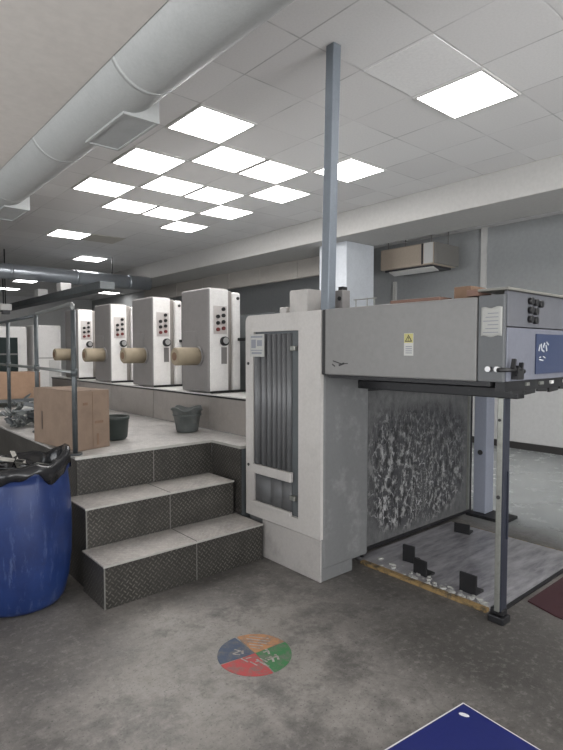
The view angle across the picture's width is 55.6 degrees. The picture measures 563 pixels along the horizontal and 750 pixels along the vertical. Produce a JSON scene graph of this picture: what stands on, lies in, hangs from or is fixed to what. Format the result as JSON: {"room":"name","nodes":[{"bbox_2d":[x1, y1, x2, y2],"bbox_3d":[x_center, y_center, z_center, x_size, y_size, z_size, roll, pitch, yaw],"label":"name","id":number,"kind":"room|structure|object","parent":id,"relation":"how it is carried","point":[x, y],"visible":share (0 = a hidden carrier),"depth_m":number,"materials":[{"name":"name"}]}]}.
{"room":"print shop","nodes":[
{"label":"print shop","id":0,"kind":"room"},
{"bbox_2d":[0,295,91,375],"bbox_3d":[-12.321,-1.082,18.529,11.600,3.680,0.200,-2,3,-41],"label":"wall","id":1,"kind":"structure","parent":0,"point":[54,318],"depth_m":20.99,"materials":[{"name":"paint"}]},
{"bbox_2d":[0,0,167,168],"bbox_3d":[-6.589,-2.239,6.107,4.530,0.520,26.400,-2,3,-41],"label":"ceiling","id":2,"kind":"structure","parent":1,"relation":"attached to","point":[50,49],"depth_m":3.03,"materials":[{"name":"paint"}]},
{"bbox_2d":[144,256,319,297],"bbox_3d":[-1.343,-2.102,12.113,0.095,0.340,7.580,-2,3,-41],"label":"trim","id":3,"kind":"structure","parent":0,"point":[308,267],"depth_m":11.32,"materials":[{"name":"paint"}]},
{"bbox_2d":[0,409,562,749],"bbox_3d":[-3.761,1.266,8.709,12.000,0.120,26.400,-2,3,-41],"label":"floor","id":4,"kind":"structure","parent":0,"point":[377,657],"depth_m":2.73,"materials":[{"name":"concrete"}]},
{"bbox_2d":[0,326,26,371],"bbox_3d":[-5.573,0.101,10.313,1.020,2.058,0.925,-2,3,-41],"label":"tall cabinet","id":5,"kind":"object","parent":4,"relation":"on","point":[18,335],"visible":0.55,"depth_m":10.14,"materials":[{"name":"metal"}]},
{"bbox_2d":[0,463,71,617],"bbox_3d":[-1.669,1.006,3.403,0.624,0.880,0.624,-2,3,-41],"label":"drum","id":6,"kind":"object","parent":4,"relation":"on","point":[36,515],"visible":0.83,"depth_m":3.18,"materials":[{"name":"plastic"}]},
{"bbox_2d":[0,443,70,486],"bbox_3d":[-1.668,0.622,3.390,0.632,0.341,0.633,-2,3,-41],"label":"bag","id":7,"kind":"object","parent":6,"relation":"in","point":[59,457],"visible":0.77,"depth_m":3.28,"materials":[{"name":"black plastic"}]},
{"bbox_2d":[0,451,49,468],"bbox_3d":[-1.669,0.584,3.384,0.450,0.194,0.448,-2,3,-41],"label":"offcuts","id":8,"kind":"object","parent":7,"relation":"in","point":[12,459],"visible":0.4,"depth_m":3.35,"materials":[{"name":"paper"}]},
{"bbox_2d":[21,325,60,386],"bbox_3d":[-4.905,0.055,10.899,0.520,2.098,0.910,-2,3,-41],"label":"tall cabinet","id":9,"kind":"object","parent":4,"relation":"on","point":[49,336],"visible":0.41,"depth_m":10.54,"materials":[{"name":"metal"}]},
{"bbox_2d":[0,401,249,518],"bbox_3d":[-2.493,0.903,6.173,1.500,0.832,5.668,-2,3,-41],"label":"platform","id":10,"kind":"object","parent":4,"relation":"on","point":[153,450],"visible":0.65,"depth_m":4.39,"materials":[{"name":"metal"}]},
{"bbox_2d":[0,393,33,427],"bbox_3d":[-2.611,0.371,5.642,0.615,0.377,0.904,-2,3,-41],"label":"heap","id":11,"kind":"object","parent":10,"relation":"on","point":[24,413],"visible":0.46,"depth_m":5.42,"materials":[{"name":"metal"}]},
{"bbox_2d":[0,398,33,402],"bbox_3d":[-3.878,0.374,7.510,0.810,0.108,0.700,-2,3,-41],"label":"table","id":12,"kind":"object","parent":10,"relation":"on","point":[21,399],"visible":0.19,"depth_m":7.29,"materials":[{"name":"metal"}]},
{"bbox_2d":[0,371,6,399],"bbox_3d":[-3.989,0.142,7.337,0.330,0.370,0.500,-2,3,-41],"label":"cardboard box","id":13,"kind":"object","parent":12,"relation":"on","point":[3,375],"visible":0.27,"depth_m":7.21,"materials":[{"name":"brown cardboard"}]},
{"bbox_2d":[11,371,39,398],"bbox_3d":[-3.708,0.136,7.593,0.390,0.360,0.480,-2,3,-41],"label":"cardboard box","id":14,"kind":"object","parent":12,"relation":"on","point":[22,382],"visible":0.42,"depth_m":7.39,"materials":[{"name":"brown cardboard"}]},
{"bbox_2d":[0,302,82,455],"bbox_3d":[-2.920,-0.058,5.783,0.161,1.130,4.737,-2,3,-38],"label":"handrail","id":15,"kind":"object","parent":10,"relation":"on","point":[74,374],"visible":0.81,"depth_m":4.31,"materials":[{"name":"metal"}]},
{"bbox_2d":[33,386,109,451],"bbox_3d":[-1.733,0.340,4.409,0.736,0.460,0.303,2,3,42],"label":"cardboard box","id":16,"kind":"object","parent":10,"relation":"on","point":[52,405],"visible":0.89,"depth_m":4.23,"materials":[{"name":"brown cardboard"}]},
{"bbox_2d":[109,414,129,440],"bbox_3d":[-1.468,0.459,4.650,0.284,0.200,0.284,-2,3,-41],"label":"bucket","id":17,"kind":"object","parent":10,"relation":"on","point":[118,423],"visible":0.56,"depth_m":4.56,"materials":[{"name":"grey plastic"}]},
{"bbox_2d":[170,405,202,432],"bbox_3d":[-0.905,0.417,5.116,0.321,0.241,0.302,-2,3,-41],"label":"bucket","id":18,"kind":"object","parent":10,"relation":"on","point":[186,419],"visible":1,"depth_m":5.01,"materials":[{"name":"grey plastic"}]},
{"bbox_2d":[51,312,279,435],"bbox_3d":[-0.991,0.291,7.026,1.945,1.978,6.300,-2,3,-41],"label":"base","id":19,"kind":"object","parent":4,"relation":"on","point":[224,412],"visible":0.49,"depth_m":5.72,"materials":[{"name":"paint"}]},
{"bbox_2d":[53,309,95,378],"bbox_3d":[-3.198,-0.471,8.202,0.706,1.033,0.864,-2,3,-41],"label":"press","id":20,"kind":"object","parent":19,"relation":"on","point":[85,318],"visible":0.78,"depth_m":7.92,"materials":[{"name":"paint"}]},
{"bbox_2d":[82,304,132,382],"bbox_3d":[-2.433,-0.431,7.317,0.706,1.033,0.864,-2,3,-41],"label":"press","id":21,"kind":"object","parent":19,"relation":"on","point":[113,322],"visible":0.92,"depth_m":7.06,"materials":[{"name":"paint"}]},
{"bbox_2d":[120,297,182,386],"bbox_3d":[-1.669,-0.391,6.432,0.706,1.033,0.864,-2,3,-41],"label":"press","id":22,"kind":"object","parent":19,"relation":"on","point":[156,321],"visible":0.99,"depth_m":6.19,"materials":[{"name":"paint"}]},
{"bbox_2d":[171,288,245,393],"bbox_3d":[-0.904,-0.350,5.548,0.706,1.033,0.864,-2,3,-41],"label":"press","id":23,"kind":"object","parent":19,"relation":"on","point":[209,353],"visible":1,"depth_m":5.31,"materials":[{"name":"grey paint"}]},
{"bbox_2d":[69,473,262,610],"bbox_3d":[-0.849,1.145,3.945,1.253,0.551,0.722,-2,3,-41],"label":"staircase","id":24,"kind":"structure","parent":4,"relation":"on","point":[132,543],"depth_m":3.74,"materials":[{"name":"metal"}]},
{"bbox_2d":[217,634,291,675],"bbox_3d":[-0.142,1.472,2.820,0.392,0.002,0.392,-2,3,-41],"label":"floor sticker","id":25,"kind":"object","parent":4,"relation":"on","point":[277,657],"visible":1,"depth_m":2.80,"materials":[{"name":"multicoloured plastic"}]},
{"bbox_2d":[246,310,367,582],"bbox_3d":[0.161,0.477,4.088,0.546,1.872,0.840,-2,3,-41],"label":"tall cabinet","id":26,"kind":"object","parent":4,"relation":"on","point":[307,429],"visible":0.97,"depth_m":3.85,"materials":[{"name":"white metal"}]},
{"bbox_2d":[251,336,261,353],"bbox_3d":[-0.189,-0.227,4.045,0.001,0.137,0.140,-2,3,-41],"label":"print","id":27,"kind":"object","parent":26,"relation":"attached to","point":[256,341],"depth_m":4.05,"materials":[{"name":"grey paper"}]},
{"bbox_2d":[280,307,289,312],"bbox_3d":[0.050,-0.493,4.133,0.100,0.060,0.080,-2,3,-41],"label":"cardboard box","id":28,"kind":"object","parent":26,"relation":"on","point":[282,309],"visible":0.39,"depth_m":4.09,"materials":[{"name":"white cardboard"}]},
{"bbox_2d":[290,289,320,311],"bbox_3d":[0.220,-0.541,3.994,0.260,0.170,0.190,-2,3,-41],"label":"cardboard box","id":29,"kind":"object","parent":26,"relation":"on","point":[304,299],"visible":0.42,"depth_m":3.89,"materials":[{"name":"white cardboard"}]},
{"bbox_2d":[321,42,340,309],"bbox_3d":[0.340,-1.346,3.696,0.078,1.804,0.116,-2,3,-41],"label":"steel pole","id":30,"kind":"object","parent":26,"relation":"on","point":[333,50],"visible":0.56,"depth_m":3.67,"materials":[{"name":"grey metal"}]},
{"bbox_2d":[335,286,349,307],"bbox_3d":[0.428,-0.539,3.823,0.090,0.180,0.090,-2,3,-41],"label":"control box","id":31,"kind":"object","parent":26,"relation":"on","point":[342,295],"visible":0.63,"depth_m":3.79,"materials":[{"name":"grey paint"}]},
{"bbox_2d":[360,390,472,556],"bbox_3d":[1.222,0.673,4.653,1.685,1.427,0.106,-2,3,-41],"label":"guard","id":32,"kind":"object","parent":4,"relation":"on","point":[419,448],"visible":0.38,"depth_m":4.62,"materials":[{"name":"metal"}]},
{"bbox_2d":[322,287,562,625],"bbox_3d":[1.544,0.464,3.973,2.464,1.913,1.481,-2,3,-41],"label":"hood","id":33,"kind":"object","parent":4,"relation":"on","point":[506,345],"visible":1,"depth_m":3.05,"materials":[{"name":"grey paint"}]},
{"bbox_2d":[354,297,376,306],"bbox_3d":[0.564,-0.479,3.613,0.008,0.082,0.200,-2,3,-41],"label":"wire rack","id":34,"kind":"object","parent":33,"relation":"on","point":[374,298],"visible":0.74,"depth_m":3.60,"materials":[{"name":"metal"}]},
{"bbox_2d":[390,297,451,303],"bbox_3d":[0.803,-0.427,3.094,0.120,0.020,0.340,-2,3,-41],"label":"wooden board","id":35,"kind":"object","parent":33,"relation":"on","point":[429,298],"visible":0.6,"depth_m":3.03,"materials":[{"name":"brown wood"}]},
{"bbox_2d":[454,286,485,298],"bbox_3d":[1.031,-0.444,2.921,0.160,0.068,0.100,-2,3,-41],"label":"cardboard box","id":36,"kind":"object","parent":33,"relation":"on","point":[459,292],"visible":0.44,"depth_m":2.87,"materials":[{"name":"brown cardboard"}]},
{"bbox_2d":[467,289,490,296],"bbox_3d":[1.038,-0.426,2.805,0.140,0.033,0.065,-2,3,-41],"label":"wooden board","id":37,"kind":"object","parent":33,"relation":"on","point":[470,293],"visible":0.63,"depth_m":2.76,"materials":[{"name":"brown wood"}]},
{"bbox_2d":[483,312,498,332],"bbox_3d":[1.046,-0.261,2.671,0.001,0.099,0.080,-2,3,-41],"label":"print","id":38,"kind":"object","parent":33,"relation":"attached to","point":[490,319],"depth_m":2.67,"materials":[{"name":"grey paper"}]},
{"bbox_2d":[356,521,562,612],"bbox_3d":[1.521,1.408,4.009,1.403,0.021,1.380,-2,3,-41],"label":"floor plate","id":39,"kind":"object","parent":4,"relation":"on","point":[446,552],"visible":0.84,"depth_m":4.02,"materials":[{"name":"metal"}]},
{"bbox_2d":[403,544,419,562],"bbox_3d":[0.983,1.340,4.039,0.096,0.128,0.102,2,3,41],"label":"metal bracket","id":40,"kind":"object","parent":39,"relation":"on","point":[408,550],"visible":0.83,"depth_m":4.00,"materials":[{"name":"black metal"}]},
{"bbox_2d":[413,557,434,577],"bbox_3d":[1.016,1.359,3.804,0.102,0.110,0.112,-2,3,-35],"label":"metal bracket","id":41,"kind":"object","parent":39,"relation":"on","point":[419,566],"visible":1,"depth_m":3.77,"materials":[{"name":"black metal"}]},
{"bbox_2d":[378,557,488,606],"bbox_3d":[1.008,1.414,3.689,0.144,0.011,0.946,-2,3,-38],"label":"paper scraps","id":42,"kind":"object","parent":39,"relation":"on","point":[393,566],"visible":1,"depth_m":3.57,"materials":[{"name":"white paper"}]},
{"bbox_2d":[454,522,472,534],"bbox_3d":[1.595,1.332,4.677,0.136,0.085,0.102,2,3,38],"label":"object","id":43,"kind":"object","parent":39,"relation":"on","point":[462,528],"visible":1,"depth_m":4.64,"materials":[{"name":"black metal"}]},
{"bbox_2d":[459,571,483,595],"bbox_3d":[1.255,1.363,3.527,0.102,0.128,0.120,-2,3,-41],"label":"metal bracket","id":44,"kind":"object","parent":39,"relation":"on","point":[467,582],"visible":1,"depth_m":3.49,"materials":[{"name":"black metal"}]},
{"bbox_2d":[385,703,539,749],"bbox_3d":[0.622,1.506,1.830,1.020,0.017,0.720,-2,3,-35],"label":"board","id":45,"kind":"object","parent":4,"relation":"on","point":[462,727],"visible":1,"depth_m":2.19,"materials":[{"name":"blue plastic"}]},
{"bbox_2d":[528,577,562,619],"bbox_3d":[2.608,1.430,3.674,2.140,0.008,0.950,-2,3,-41],"label":"rubber mat","id":46,"kind":"object","parent":4,"relation":"on","point":[550,600],"visible":1,"depth_m":3.42,"materials":[{"name":"red rubber"}]},
{"bbox_2d":[0,0,562,300],"bbox_3d":[-2.047,-2.597,10.015,7.470,0.120,26.400,-2,3,-41],"label":"ceiling","id":47,"kind":"structure","parent":0,"point":[274,77],"depth_m":5.05,"materials":[{"name":"tile"}]},
{"bbox_2d":[0,249,11,313],"bbox_3d":[-5.668,-1.913,10.944,0.220,1.329,0.110,-2,3,-41],"label":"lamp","id":48,"kind":"object","parent":47,"relation":"hanging from","point":[5,308],"visible":0.94,"depth_m":10.94,"materials":[{"name":"white metal"}]},
{"bbox_2d":[0,287,20,289],"bbox_3d":[-9.136,-2.886,17.894,0.610,0.015,0.610,-2,3,-41],"label":"recessed light","id":49,"kind":"object","parent":47,"relation":"in","point":[0,287],"visible":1,"depth_m":17.81,"materials":[{"name":"white plastic"}]},
{"bbox_2d":[12,280,38,282],"bbox_3d":[-7.623,-2.796,15.899,0.610,0.015,0.610,-2,3,-41],"label":"recessed light","id":50,"kind":"object","parent":47,"relation":"in","point":[24,281],"visible":0.63,"depth_m":15.96,"materials":[{"name":"white plastic"}]},
{"bbox_2d":[0,279,114,311],"bbox_3d":[-5.130,-2.069,11.408,0.250,1.059,6.900,-2,3,-41],"label":"cable tray","id":51,"kind":"object","parent":47,"relation":"hanging from","point":[100,286],"visible":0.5,"depth_m":10.09,"materials":[{"name":"metal"}]},
{"bbox_2d":[35,289,47,296],"bbox_3d":[-5.116,-1.738,11.369,0.200,0.158,0.240,-2,3,-41],"label":"junction box","id":52,"kind":"object","parent":51,"relation":"on","point":[38,292],"visible":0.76,"depth_m":11.28,"materials":[{"name":"white plastic"}]},
{"bbox_2d":[57,282,70,291],"bbox_3d":[-4.201,-1.690,10.310,0.200,0.158,0.240,-2,3,-41],"label":"junction box","id":53,"kind":"object","parent":51,"relation":"on","point":[61,286],"visible":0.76,"depth_m":10.21,"materials":[{"name":"white plastic"}]},
{"bbox_2d":[46,229,91,239],"bbox_3d":[-3.789,-2.506,9.518,0.610,0.015,0.610,-2,3,-41],"label":"recessed light","id":54,"kind":"object","parent":47,"relation":"in","point":[62,233],"visible":1,"depth_m":9.51,"materials":[{"name":"white plastic"}]},
{"bbox_2d":[0,258,151,289],"bbox_3d":[-5.271,-2.233,10.684,5.700,0.666,0.316,-2,3,-41],"label":"air duct","id":55,"kind":"object","parent":47,"relation":"hanging from","point":[9,271],"visible":0.94,"depth_m":11.22,"materials":[{"name":"metal"}]},
{"bbox_2d":[72,255,108,261],"bbox_3d":[-4.324,-2.621,12.060,0.610,0.015,0.610,-2,3,-41],"label":"recessed light","id":56,"kind":"object","parent":47,"relation":"in","point":[82,257],"visible":1,"depth_m":11.98,"materials":[{"name":"white plastic"}]},
{"bbox_2d":[75,256,104,261],"bbox_3d":[-4.324,-2.623,12.060,0.566,0.010,0.566,-2,3,-41],"label":"diffuser","id":57,"kind":"object","parent":56,"relation":"attached to","point":[83,258],"depth_m":11.98,"materials":[{"name":"white plastic"}]},
{"bbox_2d":[81,234,125,243],"bbox_3d":[-3.313,-2.526,9.929,0.600,0.011,0.600,-2,3,-41],"label":"ceiling vent","id":58,"kind":"object","parent":47,"relation":"in","point":[94,237],"visible":1,"depth_m":9.92,"materials":[{"name":"grey metal"}]},
{"bbox_2d":[71,176,136,197],"bbox_3d":[-2.256,-2.382,6.782,0.610,0.015,0.610,-2,3,-41],"label":"recessed light","id":59,"kind":"object","parent":47,"relation":"in","point":[90,184],"visible":1,"depth_m":6.77,"materials":[{"name":"white plastic"}]},
{"bbox_2d":[100,291,119,293],"bbox_3d":[-6.173,-2.942,19.128,0.610,0.015,0.610,-2,3,-41],"label":"recessed light","id":60,"kind":"object","parent":47,"relation":"in","point":[105,292],"visible":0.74,"depth_m":19.00,"materials":[{"name":"white plastic"}]},
{"bbox_2d":[100,197,158,213],"bbox_3d":[-2.182,-2.421,7.658,0.610,0.015,0.610,-2,3,-41],"label":"recessed light","id":61,"kind":"object","parent":47,"relation":"in","point":[120,204],"visible":0.98,"depth_m":7.61,"materials":[{"name":"white plastic"}]},
{"bbox_2d":[0,0,294,220],"bbox_3d":[-1.729,-2.000,4.300,0.496,0.506,12.900,-2,3,-41],"label":"air duct","id":62,"kind":"object","parent":47,"relation":"hanging from","point":[119,104],"visible":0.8,"depth_m":3.24,"materials":[{"name":"white metal"}]},
{"bbox_2d":[111,146,187,174],"bbox_3d":[-1.452,-2.339,5.852,0.610,0.015,0.610,-2,3,-41],"label":"recessed light","id":63,"kind":"object","parent":47,"relation":"in","point":[139,158],"visible":1,"depth_m":5.82,"materials":[{"name":"white plastic"}]},
{"bbox_2d":[141,205,196,220],"bbox_3d":[-1.706,-2.440,8.069,0.610,0.015,0.610,-2,3,-41],"label":"recessed light","id":64,"kind":"object","parent":47,"relation":"in","point":[164,212],"visible":1,"depth_m":8.05,"materials":[{"name":"white plastic"}]},
{"bbox_2d":[139,174,205,195],"bbox_3d":[-1.378,-2.379,6.728,0.610,0.015,0.610,-2,3,-41],"label":"recessed light","id":65,"kind":"object","parent":47,"relation":"in","point":[166,184],"visible":1,"depth_m":6.69,"materials":[{"name":"white plastic"}]},
{"bbox_2d":[159,220,209,232],"bbox_3d":[-1.631,-2.480,8.944,0.610,0.015,0.610,-2,3,-41],"label":"recessed light","id":66,"kind":"object","parent":47,"relation":"in","point":[182,226],"visible":1,"depth_m":8.90,"materials":[{"name":"white plastic"}]},
{"bbox_2d":[162,222,204,231],"bbox_3d":[-1.631,-2.481,8.944,0.566,0.010,0.566,-2,3,-41],"label":"diffuser","id":67,"kind":"object","parent":66,"relation":"attached to","point":[177,226],"depth_m":8.90,"materials":[{"name":"white plastic"}]},
{"bbox_2d":[165,103,257,143],"bbox_3d":[-0.649,-2.297,4.922,0.610,0.015,0.610,-2,3,-41],"label":"recessed light","id":68,"kind":"object","parent":47,"relation":"in","point":[204,122],"visible":1,"depth_m":4.89,"materials":[{"name":"white plastic"}]},
{"bbox_2d":[182,185,245,204],"bbox_3d":[-0.902,-2.398,7.139,0.610,0.015,0.610,-2,3,-41],"label":"recessed light","id":69,"kind":"object","parent":47,"relation":"in","point":[210,194],"visible":1,"depth_m":7.12,"materials":[{"name":"white plastic"}]},
{"bbox_2d":[198,204,254,219],"bbox_3d":[-0.828,-2.438,8.014,0.610,0.015,0.610,-2,3,-41],"label":"recessed light","id":70,"kind":"object","parent":47,"relation":"in","point":[220,211],"visible":1,"depth_m":8.00,"materials":[{"name":"white plastic"}]},
{"bbox_2d":[189,144,267,172],"bbox_3d":[-0.574,-2.337,5.798,0.610,0.015,0.610,-2,3,-41],"label":"recessed light","id":71,"kind":"object","parent":47,"relation":"in","point":[223,157],"visible":1,"depth_m":5.78,"materials":[{"name":"white plastic"}]},
{"bbox_2d":[236,158,309,183],"bbox_3d":[-0.098,-2.356,6.208,0.610,0.015,0.610,-2,3,-41],"label":"recessed light","id":72,"kind":"object","parent":47,"relation":"in","point":[272,171],"visible":1,"depth_m":6.19,"materials":[{"name":"white plastic"}]},
{"bbox_2d":[247,184,311,203],"bbox_3d":[-0.024,-2.395,7.084,0.610,0.015,0.610,-2,3,-41],"label":"recessed light","id":73,"kind":"object","parent":47,"relation":"in","point":[277,193],"visible":1,"depth_m":7.08,"materials":[{"name":"white plastic"}]},
{"bbox_2d":[312,157,386,182],"bbox_3d":[0.780,-2.353,6.154,0.610,0.015,0.610,-2,3,-41],"label":"recessed light","id":74,"kind":"object","parent":47,"relation":"in","point":[350,169],"visible":0.84,"depth_m":6.13,"materials":[{"name":"white plastic"}]},
{"bbox_2d":[381,232,458,275],"bbox_3d":[2.390,-2.126,9.302,0.712,0.755,1.130,-2,3,-41],"label":"air conditioner","id":75,"kind":"object","parent":47,"relation":"hanging from","point":[429,257],"visible":0.88,"depth_m":9.01,"materials":[{"name":"beige metal"}]},
{"bbox_2d":[364,35,480,95],"bbox_3d":[1.033,-2.259,3.937,0.600,0.008,0.600,-2,3,-41],"label":"tile","id":76,"kind":"structure","parent":47,"relation":"attached to","point":[431,62],"depth_m":3.91,"materials":[{"name":"white tile"}]},
{"bbox_2d":[413,67,520,119],"bbox_3d":[1.509,-2.271,4.348,0.610,0.015,0.610,-2,3,-41],"label":"recessed light","id":77,"kind":"object","parent":47,"relation":"in","point":[479,89],"visible":1,"depth_m":4.31,"materials":[{"name":"white plastic"}]},
{"bbox_2d":[92,214,562,447],"bbox_3d":[0.705,-0.807,12.474,0.200,3.680,26.400,-2,3,-41],"label":"wall","id":78,"kind":"structure","parent":0,"point":[528,254],"depth_m":8.88,"materials":[{"name":"paint"}]},
{"bbox_2d":[393,282,396,300],"bbox_3d":[2.224,-0.408,10.539,0.050,2.840,0.060,-2,3,-41],"label":"conduit","id":79,"kind":"object","parent":78,"relation":"attached to","point":[394,283],"visible":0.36,"depth_m":10.46,"materials":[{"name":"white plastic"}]},
{"bbox_2d":[480,227,487,288],"bbox_3d":[3.437,-0.708,9.119,0.050,3.568,0.090,-2,3,-41],"label":"conduit","id":80,"kind":"object","parent":78,"relation":"attached to","point":[484,231],"visible":0.36,"depth_m":9.04,"materials":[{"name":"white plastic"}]},
{"bbox_2d":[472,436,562,454],"bbox_3d":[0.620,0.980,12.482,0.025,0.110,26.000,-2,3,-41],"label":"baseboard","id":81,"kind":"structure","parent":78,"relation":"attached to","point":[517,445],"depth_m":8.51,"materials":[{"name":"grey"}]},
{"bbox_2d":[113,154,562,289],"bbox_3d":[1.569,-2.265,7.997,0.950,0.360,18.200,-2,3,-41],"label":"ceiling beam","id":82,"kind":"structure","parent":0,"point":[534,188],"depth_m":7.41,"materials":[{"name":"paint"}]},
{"bbox_2d":[320,241,373,306],"bbox_3d":[1.074,-0.463,8.868,0.670,3.320,0.600,-2,3,-41],"label":"column","id":83,"kind":"structure","parent":0,"point":[354,261],"depth_m":8.53,"materials":[{"name":"paint"}]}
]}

